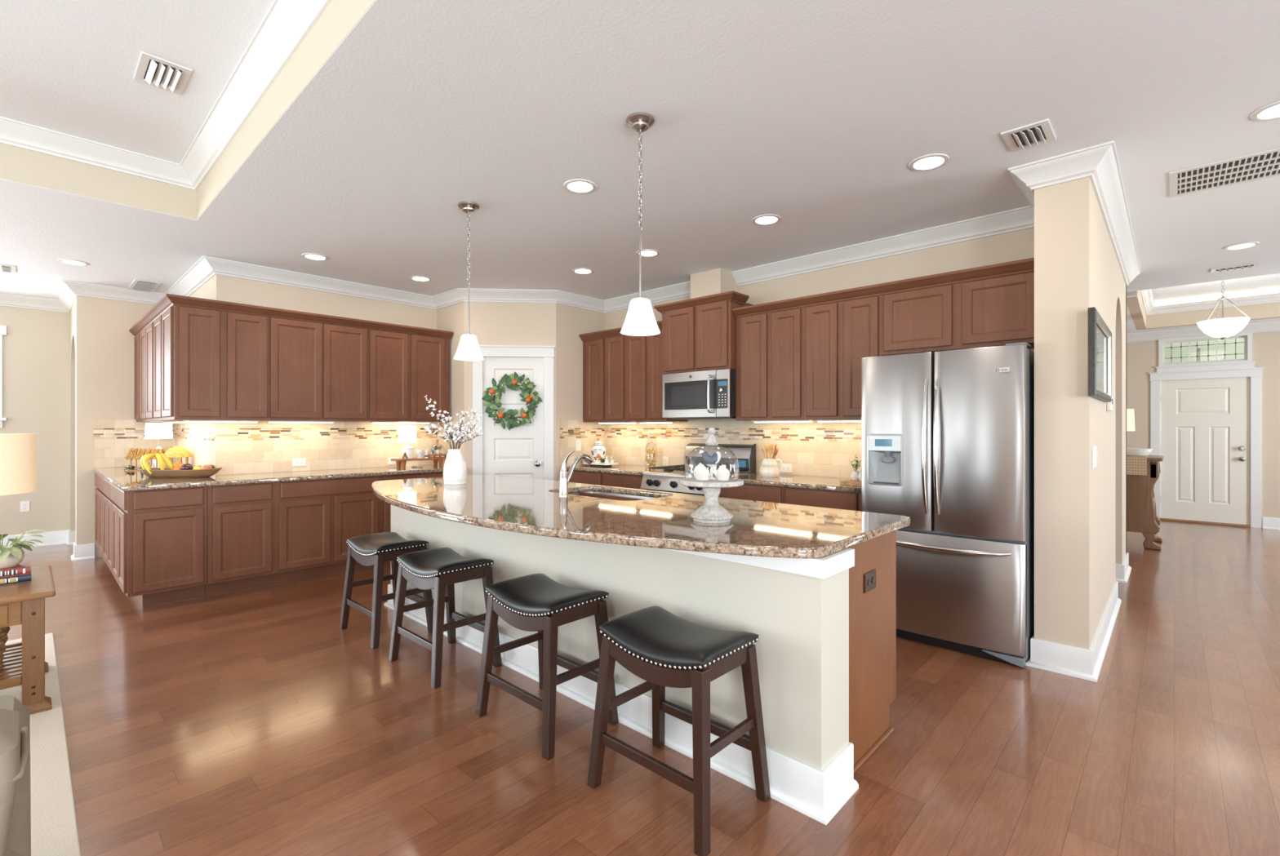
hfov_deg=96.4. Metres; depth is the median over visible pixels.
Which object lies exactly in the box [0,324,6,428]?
window
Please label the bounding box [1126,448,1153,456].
bowl
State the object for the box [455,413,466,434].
branch
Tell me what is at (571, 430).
tiled wall
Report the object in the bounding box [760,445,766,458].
wooden spoon
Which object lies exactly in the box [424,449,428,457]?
figurine
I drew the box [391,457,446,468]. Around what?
wooden riser
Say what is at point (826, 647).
kitchen island
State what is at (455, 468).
vase
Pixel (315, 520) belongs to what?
base cabinet
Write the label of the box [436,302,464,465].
wall
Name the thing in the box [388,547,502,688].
bar stool
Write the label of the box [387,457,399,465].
wall outlet
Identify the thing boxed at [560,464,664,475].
countertop
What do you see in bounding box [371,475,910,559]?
island countertop
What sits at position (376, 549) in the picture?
bar stool
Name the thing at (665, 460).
wall outlet
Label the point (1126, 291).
wall
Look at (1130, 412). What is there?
lamp
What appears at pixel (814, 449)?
tiled wall
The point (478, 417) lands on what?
branch
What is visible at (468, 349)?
pendant light
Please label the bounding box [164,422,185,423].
diffuser
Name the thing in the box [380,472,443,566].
base cabinet
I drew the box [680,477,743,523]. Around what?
cake stand
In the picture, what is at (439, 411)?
branch
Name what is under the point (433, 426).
branch
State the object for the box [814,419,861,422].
light
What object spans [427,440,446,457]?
cloche
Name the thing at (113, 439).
tiled wall
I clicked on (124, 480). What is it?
countertop
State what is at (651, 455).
pasta jar
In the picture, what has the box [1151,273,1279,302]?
ceiling
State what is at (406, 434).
table lamp
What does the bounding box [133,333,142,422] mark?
upper cabinet
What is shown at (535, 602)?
bar stool
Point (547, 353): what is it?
trim
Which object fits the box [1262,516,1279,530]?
baseboard
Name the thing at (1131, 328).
ceiling
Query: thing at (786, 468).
wall outlet
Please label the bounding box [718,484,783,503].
base cabinet
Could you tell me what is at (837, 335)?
upper cabinet
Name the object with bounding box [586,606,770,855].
bar stool
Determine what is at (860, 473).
bird figurine
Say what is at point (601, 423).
diffuser
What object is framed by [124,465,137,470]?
greenery sprig
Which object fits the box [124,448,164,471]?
ornament
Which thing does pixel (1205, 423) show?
door
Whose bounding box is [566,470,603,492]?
base cabinet
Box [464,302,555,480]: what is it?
wall
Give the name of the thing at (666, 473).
cooktop
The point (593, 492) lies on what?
sink
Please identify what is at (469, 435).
branch
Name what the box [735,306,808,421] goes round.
upper cabinet
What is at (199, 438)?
tiled wall
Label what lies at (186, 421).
diffuser
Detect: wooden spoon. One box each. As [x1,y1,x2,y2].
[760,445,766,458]
[764,444,768,458]
[773,448,778,458]
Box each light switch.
[575,440,581,450]
[1092,446,1097,468]
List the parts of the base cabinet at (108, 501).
door, drawer, door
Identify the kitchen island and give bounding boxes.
[383,492,896,825]
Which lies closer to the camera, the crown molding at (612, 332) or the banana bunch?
the banana bunch
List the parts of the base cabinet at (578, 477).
drawer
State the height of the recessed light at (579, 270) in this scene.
0.007 m
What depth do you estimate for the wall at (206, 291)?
5.17 m
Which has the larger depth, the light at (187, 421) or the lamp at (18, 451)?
the light at (187, 421)
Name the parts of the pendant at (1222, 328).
arm, arm, stem, lamp shade, arm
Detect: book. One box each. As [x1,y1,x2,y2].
[0,560,31,577]
[0,573,31,585]
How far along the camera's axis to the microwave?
5.08 m
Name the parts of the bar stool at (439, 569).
leg, leg, nailhead trim, seat, leg, kick plate, leg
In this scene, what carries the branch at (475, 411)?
in the vase
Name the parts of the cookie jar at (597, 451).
lid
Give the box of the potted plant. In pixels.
[0,529,44,568]
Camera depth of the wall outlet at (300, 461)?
5.33 m
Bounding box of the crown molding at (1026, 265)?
[732,257,1034,317]
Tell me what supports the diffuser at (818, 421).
attached to the light at (818, 420)
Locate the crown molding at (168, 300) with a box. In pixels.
[128,293,453,338]
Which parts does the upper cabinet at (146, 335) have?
door, door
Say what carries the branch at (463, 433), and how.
in the vase
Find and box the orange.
[173,462,183,470]
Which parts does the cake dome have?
knob, knob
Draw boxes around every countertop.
[93,465,444,491]
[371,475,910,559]
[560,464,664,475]
[729,473,861,493]
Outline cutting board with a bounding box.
[840,479,861,486]
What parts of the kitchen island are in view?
baseboard, panel, shoe molding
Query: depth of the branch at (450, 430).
4.09 m
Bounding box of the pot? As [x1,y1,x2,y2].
[850,471,859,480]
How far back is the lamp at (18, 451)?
2.87 m
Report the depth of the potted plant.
2.80 m
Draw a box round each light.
[57,258,89,266]
[161,420,186,423]
[183,420,259,422]
[266,420,335,423]
[302,253,328,260]
[369,421,431,423]
[409,275,431,281]
[453,200,484,360]
[563,178,596,193]
[572,267,593,274]
[595,422,637,424]
[620,111,660,336]
[635,248,659,257]
[637,421,675,423]
[751,213,781,225]
[751,420,814,422]
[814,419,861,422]
[908,153,949,170]
[1155,291,1279,306]
[1223,241,1259,249]
[1249,101,1279,120]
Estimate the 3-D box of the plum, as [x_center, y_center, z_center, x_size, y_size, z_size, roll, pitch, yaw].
[-3.715,0.326,4.688,0.082,0.074,0.081,0,0,43]
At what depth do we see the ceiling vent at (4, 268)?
5.08 m
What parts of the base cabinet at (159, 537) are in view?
door, drawer, door, drawer, door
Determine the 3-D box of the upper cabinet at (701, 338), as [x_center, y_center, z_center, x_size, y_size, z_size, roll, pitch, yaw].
[0.609,-0.833,5.277,0.889,0.645,0.453,0,0,43]
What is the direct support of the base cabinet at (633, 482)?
on the floor
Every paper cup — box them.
[694,472,710,480]
[715,473,730,480]
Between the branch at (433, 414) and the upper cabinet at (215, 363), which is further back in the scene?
the upper cabinet at (215, 363)
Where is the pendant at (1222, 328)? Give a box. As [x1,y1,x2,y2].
[1196,282,1250,339]
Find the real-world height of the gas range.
1.150 m
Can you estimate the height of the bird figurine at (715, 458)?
0.122 m
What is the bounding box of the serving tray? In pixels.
[582,462,619,466]
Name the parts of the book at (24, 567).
title panel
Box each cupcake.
[693,462,702,478]
[694,464,710,480]
[713,462,722,478]
[715,464,730,480]
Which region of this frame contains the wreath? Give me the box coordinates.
[481,371,542,430]
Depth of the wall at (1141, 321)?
7.34 m
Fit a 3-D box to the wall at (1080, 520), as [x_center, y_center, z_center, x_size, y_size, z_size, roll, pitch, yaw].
[3.358,-0.060,4.246,0.240,2.740,3.210,0,0,43]
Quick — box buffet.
[1126,455,1164,550]
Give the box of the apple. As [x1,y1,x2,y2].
[200,464,212,469]
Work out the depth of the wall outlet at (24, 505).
6.26 m
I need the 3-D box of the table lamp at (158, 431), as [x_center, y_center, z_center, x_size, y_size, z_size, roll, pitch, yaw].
[-4.940,0.176,5.874,0.224,0.458,0.224,0,0,43]
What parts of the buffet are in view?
door, scrolled post, drawer, scrolled post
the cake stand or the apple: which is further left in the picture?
the apple
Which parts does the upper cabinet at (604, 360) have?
door, door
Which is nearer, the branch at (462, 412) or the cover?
the branch at (462, 412)
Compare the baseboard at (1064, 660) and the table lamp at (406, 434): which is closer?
the baseboard at (1064, 660)
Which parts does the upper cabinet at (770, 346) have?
door, door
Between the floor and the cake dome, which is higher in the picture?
the cake dome
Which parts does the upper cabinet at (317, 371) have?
door, door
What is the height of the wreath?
0.616 m
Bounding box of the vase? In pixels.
[442,448,466,484]
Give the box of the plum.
[180,463,192,470]
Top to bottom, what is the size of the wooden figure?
0.069 m
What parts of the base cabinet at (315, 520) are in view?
door, drawer, door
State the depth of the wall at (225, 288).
5.46 m
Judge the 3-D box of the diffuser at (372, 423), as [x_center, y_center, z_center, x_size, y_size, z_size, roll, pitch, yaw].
[-2.450,-0.049,5.881,0.044,0.008,0.574,0,0,43]
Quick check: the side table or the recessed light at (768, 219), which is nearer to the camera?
the side table
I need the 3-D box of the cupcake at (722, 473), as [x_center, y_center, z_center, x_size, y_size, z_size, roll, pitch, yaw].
[0.355,0.190,2.459,0.068,0.069,0.068,0,0,43]
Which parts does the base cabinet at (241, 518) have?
door, drawer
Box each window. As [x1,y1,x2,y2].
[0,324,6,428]
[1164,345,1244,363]
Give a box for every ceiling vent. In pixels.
[0,263,16,273]
[128,279,161,292]
[133,51,192,94]
[1000,118,1056,151]
[1169,147,1279,197]
[1210,262,1259,272]
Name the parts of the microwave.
vent plate, handle, touch panel, control panel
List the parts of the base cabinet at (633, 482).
drawer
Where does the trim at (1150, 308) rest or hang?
attached to the wall at (1141, 321)
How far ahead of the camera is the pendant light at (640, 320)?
2.62 m
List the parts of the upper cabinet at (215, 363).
door, door, door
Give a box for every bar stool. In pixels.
[339,532,433,649]
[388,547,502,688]
[475,573,618,760]
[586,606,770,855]
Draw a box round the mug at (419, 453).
[415,449,423,458]
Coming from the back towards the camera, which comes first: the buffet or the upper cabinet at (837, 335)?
the buffet
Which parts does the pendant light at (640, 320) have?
lamp shade, rod, chain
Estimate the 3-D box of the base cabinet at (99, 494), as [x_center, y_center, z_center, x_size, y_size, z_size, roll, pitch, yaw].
[-4.952,0.876,5.671,0.880,0.868,0.605,0,0,43]
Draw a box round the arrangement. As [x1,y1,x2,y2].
[430,445,442,454]
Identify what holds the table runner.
on the buffet
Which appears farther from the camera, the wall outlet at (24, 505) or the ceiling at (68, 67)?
the wall outlet at (24, 505)
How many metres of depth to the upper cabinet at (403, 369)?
5.74 m
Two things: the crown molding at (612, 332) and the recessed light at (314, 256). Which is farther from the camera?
the crown molding at (612, 332)
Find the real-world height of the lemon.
0.058 m
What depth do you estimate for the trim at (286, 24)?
3.23 m
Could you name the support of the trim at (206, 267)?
attached to the wall at (225, 288)
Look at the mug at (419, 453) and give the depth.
5.89 m
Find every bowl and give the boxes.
[136,467,222,478]
[764,444,768,452]
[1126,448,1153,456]
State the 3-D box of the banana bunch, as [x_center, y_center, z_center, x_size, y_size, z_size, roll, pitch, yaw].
[-3.950,0.289,4.673,0.222,0.178,0.110,0,0,0]
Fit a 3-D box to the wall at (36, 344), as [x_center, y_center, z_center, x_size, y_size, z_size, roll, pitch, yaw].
[-7.723,-0.060,5.298,0.120,2.740,6.800,0,0,43]
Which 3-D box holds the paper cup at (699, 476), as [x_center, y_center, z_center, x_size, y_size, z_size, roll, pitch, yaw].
[0.269,0.209,2.468,0.068,0.030,0.068,0,0,43]
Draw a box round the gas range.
[640,443,755,497]
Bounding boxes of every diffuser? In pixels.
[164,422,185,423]
[185,421,257,422]
[268,422,333,423]
[372,422,429,423]
[600,422,635,424]
[640,422,671,423]
[754,421,812,422]
[817,421,861,422]
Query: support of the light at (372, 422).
attached to the upper cabinet at (403, 369)
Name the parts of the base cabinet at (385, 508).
door, drawer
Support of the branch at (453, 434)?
in the vase
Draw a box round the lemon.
[192,466,201,470]
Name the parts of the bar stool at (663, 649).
leg, leg, seat, nailhead trim, leg, kick plate, leg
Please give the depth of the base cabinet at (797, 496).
4.08 m
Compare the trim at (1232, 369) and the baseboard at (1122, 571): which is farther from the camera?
the trim at (1232, 369)
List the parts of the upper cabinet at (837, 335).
door, door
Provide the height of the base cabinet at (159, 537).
0.868 m
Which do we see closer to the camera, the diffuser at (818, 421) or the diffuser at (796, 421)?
the diffuser at (818, 421)
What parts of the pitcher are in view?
handle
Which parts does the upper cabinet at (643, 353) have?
door, door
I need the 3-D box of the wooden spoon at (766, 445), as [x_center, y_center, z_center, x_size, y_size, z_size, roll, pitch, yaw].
[1.052,0.222,4.759,0.037,0.182,0.037,0,0,-12]
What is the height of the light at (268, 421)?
0.020 m
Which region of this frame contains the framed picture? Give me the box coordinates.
[1088,306,1111,402]
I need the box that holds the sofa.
[0,695,31,855]
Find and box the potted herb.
[848,454,861,480]
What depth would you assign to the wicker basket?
2.63 m
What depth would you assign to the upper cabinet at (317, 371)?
5.14 m
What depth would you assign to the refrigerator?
3.30 m
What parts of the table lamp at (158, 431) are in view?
lamp shade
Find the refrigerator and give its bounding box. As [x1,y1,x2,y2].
[861,342,1034,668]
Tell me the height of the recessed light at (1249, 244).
0.007 m
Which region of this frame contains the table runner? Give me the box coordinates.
[1126,456,1147,475]
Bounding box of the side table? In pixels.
[0,565,55,715]
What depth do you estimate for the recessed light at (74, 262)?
4.92 m
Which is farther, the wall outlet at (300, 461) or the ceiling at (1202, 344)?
the ceiling at (1202, 344)
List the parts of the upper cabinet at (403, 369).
door, door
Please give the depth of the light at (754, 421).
4.73 m
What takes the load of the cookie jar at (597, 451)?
on the serving tray
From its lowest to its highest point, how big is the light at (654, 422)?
0.020 m
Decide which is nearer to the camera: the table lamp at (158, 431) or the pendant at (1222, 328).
the table lamp at (158, 431)
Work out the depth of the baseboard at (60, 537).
6.30 m
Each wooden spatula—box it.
[768,444,773,458]
[772,444,777,458]
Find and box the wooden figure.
[401,452,408,459]
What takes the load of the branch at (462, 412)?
in the vase
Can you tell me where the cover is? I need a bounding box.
[690,267,737,298]
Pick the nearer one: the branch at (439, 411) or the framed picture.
the framed picture
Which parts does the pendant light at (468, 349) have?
chain, lamp shade, rod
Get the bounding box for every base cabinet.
[94,473,105,557]
[102,478,115,573]
[111,484,207,608]
[204,482,275,597]
[271,475,380,586]
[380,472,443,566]
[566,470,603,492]
[603,473,643,496]
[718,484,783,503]
[783,487,861,511]
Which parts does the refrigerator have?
dispenser panel, dispenser frame, spout, door, handle, handle, handle, freezer drawer, door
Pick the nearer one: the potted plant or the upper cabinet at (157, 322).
the potted plant
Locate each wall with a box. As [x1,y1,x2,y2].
[0,305,70,535]
[70,295,93,545]
[93,297,155,558]
[93,419,174,469]
[174,422,216,475]
[189,277,213,299]
[213,274,436,329]
[216,421,437,475]
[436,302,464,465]
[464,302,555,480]
[555,303,604,481]
[560,419,604,466]
[604,227,1034,351]
[604,418,861,479]
[1034,177,1126,649]
[1125,290,1126,551]
[1126,288,1279,330]
[1126,330,1279,518]
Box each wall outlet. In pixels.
[20,501,30,512]
[292,457,306,466]
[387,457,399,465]
[662,457,668,466]
[780,463,792,472]
[863,568,875,593]
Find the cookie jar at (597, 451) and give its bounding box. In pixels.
[591,438,605,462]
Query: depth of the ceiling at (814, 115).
2.88 m
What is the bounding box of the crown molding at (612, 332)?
[578,320,662,341]
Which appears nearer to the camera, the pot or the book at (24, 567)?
the book at (24, 567)
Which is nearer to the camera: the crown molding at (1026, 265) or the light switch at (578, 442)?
the crown molding at (1026, 265)
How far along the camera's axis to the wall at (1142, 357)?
7.46 m
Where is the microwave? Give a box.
[662,368,735,419]
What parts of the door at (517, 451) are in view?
knob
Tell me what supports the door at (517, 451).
in the wall at (492, 323)
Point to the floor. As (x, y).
(247, 722)
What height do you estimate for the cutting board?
0.032 m
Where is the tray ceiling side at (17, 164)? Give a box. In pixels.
[0,0,375,220]
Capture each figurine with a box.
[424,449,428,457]
[701,451,722,479]
[857,470,861,481]
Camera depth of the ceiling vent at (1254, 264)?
5.07 m
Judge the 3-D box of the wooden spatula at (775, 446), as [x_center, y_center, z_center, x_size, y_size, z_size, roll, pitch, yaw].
[1.107,0.223,4.739,0.056,0.180,0.052,0,0,0]
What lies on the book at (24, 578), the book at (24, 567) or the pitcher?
the book at (24, 567)
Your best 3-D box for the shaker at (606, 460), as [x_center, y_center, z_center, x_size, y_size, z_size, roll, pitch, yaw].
[-0.354,0.337,6.104,0.047,0.068,0.046,0,0,43]
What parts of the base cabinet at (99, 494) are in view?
door, drawer, door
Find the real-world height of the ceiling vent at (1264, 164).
0.012 m
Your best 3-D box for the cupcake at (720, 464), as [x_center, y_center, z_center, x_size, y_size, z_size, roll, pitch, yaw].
[0.360,0.190,2.558,0.068,0.069,0.068,0,0,43]
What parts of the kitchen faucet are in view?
lever, spout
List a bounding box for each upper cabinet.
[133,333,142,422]
[139,321,161,422]
[153,315,177,421]
[161,305,268,420]
[259,316,368,422]
[355,328,448,422]
[582,334,626,422]
[626,328,687,422]
[653,290,753,374]
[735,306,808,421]
[804,295,882,420]
[881,271,1034,355]
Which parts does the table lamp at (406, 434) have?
lamp shade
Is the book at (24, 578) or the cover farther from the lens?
the cover
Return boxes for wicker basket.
[0,626,9,670]
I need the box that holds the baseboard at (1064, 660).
[1026,581,1121,682]
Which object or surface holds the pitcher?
on the countertop at (783, 481)
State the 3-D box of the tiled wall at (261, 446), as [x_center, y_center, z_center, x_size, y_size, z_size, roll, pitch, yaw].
[-2.933,0.160,5.614,0.008,0.500,2.000,0,0,43]
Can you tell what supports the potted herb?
on the cutting board
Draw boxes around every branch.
[423,423,451,448]
[424,395,452,448]
[436,410,456,438]
[442,417,461,448]
[447,424,462,448]
[451,411,468,448]
[453,423,471,448]
[454,427,483,448]
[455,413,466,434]
[457,408,479,448]
[458,413,481,447]
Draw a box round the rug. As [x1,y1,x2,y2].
[0,632,80,855]
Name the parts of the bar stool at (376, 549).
leg, leg, nailhead trim, seat, leg, kick plate, leg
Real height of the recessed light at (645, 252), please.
0.007 m
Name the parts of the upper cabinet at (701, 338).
door, door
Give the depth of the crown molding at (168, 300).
5.02 m
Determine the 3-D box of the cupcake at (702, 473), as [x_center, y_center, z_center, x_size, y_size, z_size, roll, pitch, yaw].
[0.269,0.190,2.468,0.068,0.069,0.068,0,0,43]
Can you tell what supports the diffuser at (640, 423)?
attached to the light at (654, 422)
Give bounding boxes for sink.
[568,491,654,499]
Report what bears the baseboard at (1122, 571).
attached to the wall at (1080, 520)
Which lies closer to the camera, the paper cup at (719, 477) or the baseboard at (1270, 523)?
the paper cup at (719, 477)
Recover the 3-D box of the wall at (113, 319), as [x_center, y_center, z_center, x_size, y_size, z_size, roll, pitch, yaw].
[-5.317,-0.060,6.027,0.120,2.740,0.650,0,0,43]
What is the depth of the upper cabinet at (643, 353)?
5.65 m
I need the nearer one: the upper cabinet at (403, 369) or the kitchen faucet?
the kitchen faucet
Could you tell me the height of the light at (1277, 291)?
0.015 m
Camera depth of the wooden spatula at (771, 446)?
4.72 m
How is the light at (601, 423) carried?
attached to the upper cabinet at (604, 360)
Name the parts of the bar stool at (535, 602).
leg, leg, nailhead trim, seat, leg, kick plate, leg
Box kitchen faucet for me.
[559,450,592,497]
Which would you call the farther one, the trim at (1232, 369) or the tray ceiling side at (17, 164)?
the trim at (1232, 369)
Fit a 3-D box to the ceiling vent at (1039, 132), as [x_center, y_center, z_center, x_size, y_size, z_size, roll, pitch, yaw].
[1.900,-1.419,2.796,0.190,0.022,0.250,0,0,43]
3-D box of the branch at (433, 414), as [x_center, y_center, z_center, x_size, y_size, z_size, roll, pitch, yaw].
[-1.464,0.031,4.144,0.255,0.549,0.099,0,0,11]
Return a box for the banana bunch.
[140,452,173,475]
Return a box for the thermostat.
[1106,396,1112,411]
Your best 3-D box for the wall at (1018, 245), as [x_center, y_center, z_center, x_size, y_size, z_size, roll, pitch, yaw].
[1.147,-0.060,5.168,4.380,2.740,0.120,0,0,43]
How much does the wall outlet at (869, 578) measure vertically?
0.075 m
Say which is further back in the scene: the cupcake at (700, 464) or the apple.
the apple
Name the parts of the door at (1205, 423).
knob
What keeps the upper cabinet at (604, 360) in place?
attached to the wall at (1018, 245)
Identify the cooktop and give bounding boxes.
[643,469,749,478]
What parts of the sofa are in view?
backrest, seat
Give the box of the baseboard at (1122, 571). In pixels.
[1115,552,1131,583]
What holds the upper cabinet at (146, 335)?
attached to the wall at (206, 291)
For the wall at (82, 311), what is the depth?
5.71 m
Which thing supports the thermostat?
attached to the wall at (1080, 520)
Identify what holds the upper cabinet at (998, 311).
attached to the wall at (1018, 245)
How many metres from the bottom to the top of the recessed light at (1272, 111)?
0.007 m
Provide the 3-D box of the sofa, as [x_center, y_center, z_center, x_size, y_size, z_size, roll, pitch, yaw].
[-1.753,0.933,1.053,0.916,0.730,0.865,0,0,43]
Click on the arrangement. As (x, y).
(434, 450)
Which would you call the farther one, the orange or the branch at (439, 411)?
the orange
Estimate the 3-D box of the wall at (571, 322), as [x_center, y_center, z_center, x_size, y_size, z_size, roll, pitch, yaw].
[-0.648,-0.060,6.367,0.120,2.740,0.820,0,0,43]
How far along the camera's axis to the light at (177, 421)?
5.25 m
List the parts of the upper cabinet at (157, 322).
door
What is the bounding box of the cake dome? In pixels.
[684,427,738,479]
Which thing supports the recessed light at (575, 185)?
in the ceiling at (814, 115)
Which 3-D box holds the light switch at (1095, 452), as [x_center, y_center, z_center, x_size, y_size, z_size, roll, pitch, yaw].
[2.505,0.160,3.147,0.012,0.118,0.165,0,0,43]
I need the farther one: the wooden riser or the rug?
the wooden riser
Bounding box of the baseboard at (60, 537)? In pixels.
[0,529,94,561]
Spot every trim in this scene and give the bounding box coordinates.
[0,0,331,190]
[0,255,690,313]
[472,345,555,480]
[731,140,1141,286]
[1126,320,1279,342]
[1140,288,1279,315]
[1148,333,1264,528]
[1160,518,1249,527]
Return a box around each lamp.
[0,433,37,495]
[144,422,173,467]
[398,426,416,458]
[1126,408,1135,431]
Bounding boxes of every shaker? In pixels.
[604,456,608,462]
[609,456,613,462]
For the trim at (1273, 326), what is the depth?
7.92 m
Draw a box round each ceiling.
[0,0,274,164]
[0,0,1279,300]
[1126,294,1279,333]
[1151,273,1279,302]
[1164,337,1244,350]
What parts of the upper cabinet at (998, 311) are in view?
door, door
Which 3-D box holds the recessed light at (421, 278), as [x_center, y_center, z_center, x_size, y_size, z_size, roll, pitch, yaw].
[-2.095,-1.427,5.464,0.196,0.007,0.196,0,0,43]
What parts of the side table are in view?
drawer, shelf rail, shelf rail, leg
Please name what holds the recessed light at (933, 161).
in the ceiling at (814, 115)
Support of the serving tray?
on the countertop at (635, 470)
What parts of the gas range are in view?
knob, knob, control panel, knob, backguard panel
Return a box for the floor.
[7,520,1279,855]
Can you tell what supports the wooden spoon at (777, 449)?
in the pitcher
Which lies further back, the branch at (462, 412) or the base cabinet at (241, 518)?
the base cabinet at (241, 518)
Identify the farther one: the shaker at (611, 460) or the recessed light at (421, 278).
the shaker at (611, 460)
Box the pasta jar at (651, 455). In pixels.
[644,448,657,467]
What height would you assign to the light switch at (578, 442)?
0.116 m
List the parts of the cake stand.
plate, bead trim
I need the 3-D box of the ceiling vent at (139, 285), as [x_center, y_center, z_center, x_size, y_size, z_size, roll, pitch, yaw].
[-4.964,-1.419,5.732,0.520,0.022,0.200,0,0,43]
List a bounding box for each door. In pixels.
[483,357,543,479]
[1160,377,1249,524]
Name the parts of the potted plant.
pot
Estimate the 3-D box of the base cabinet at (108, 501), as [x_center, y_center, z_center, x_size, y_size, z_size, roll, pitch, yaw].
[-4.327,0.876,5.087,0.830,0.868,0.605,0,0,43]
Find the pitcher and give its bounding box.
[759,457,782,477]
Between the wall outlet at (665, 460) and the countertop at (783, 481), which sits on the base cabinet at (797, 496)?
the countertop at (783, 481)
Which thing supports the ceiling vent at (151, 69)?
in the ceiling at (68, 67)
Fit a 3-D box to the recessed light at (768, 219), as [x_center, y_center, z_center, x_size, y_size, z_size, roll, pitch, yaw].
[0.867,-1.427,3.919,0.196,0.007,0.196,0,0,43]
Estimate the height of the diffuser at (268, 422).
0.008 m
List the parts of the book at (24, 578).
title panel, title panel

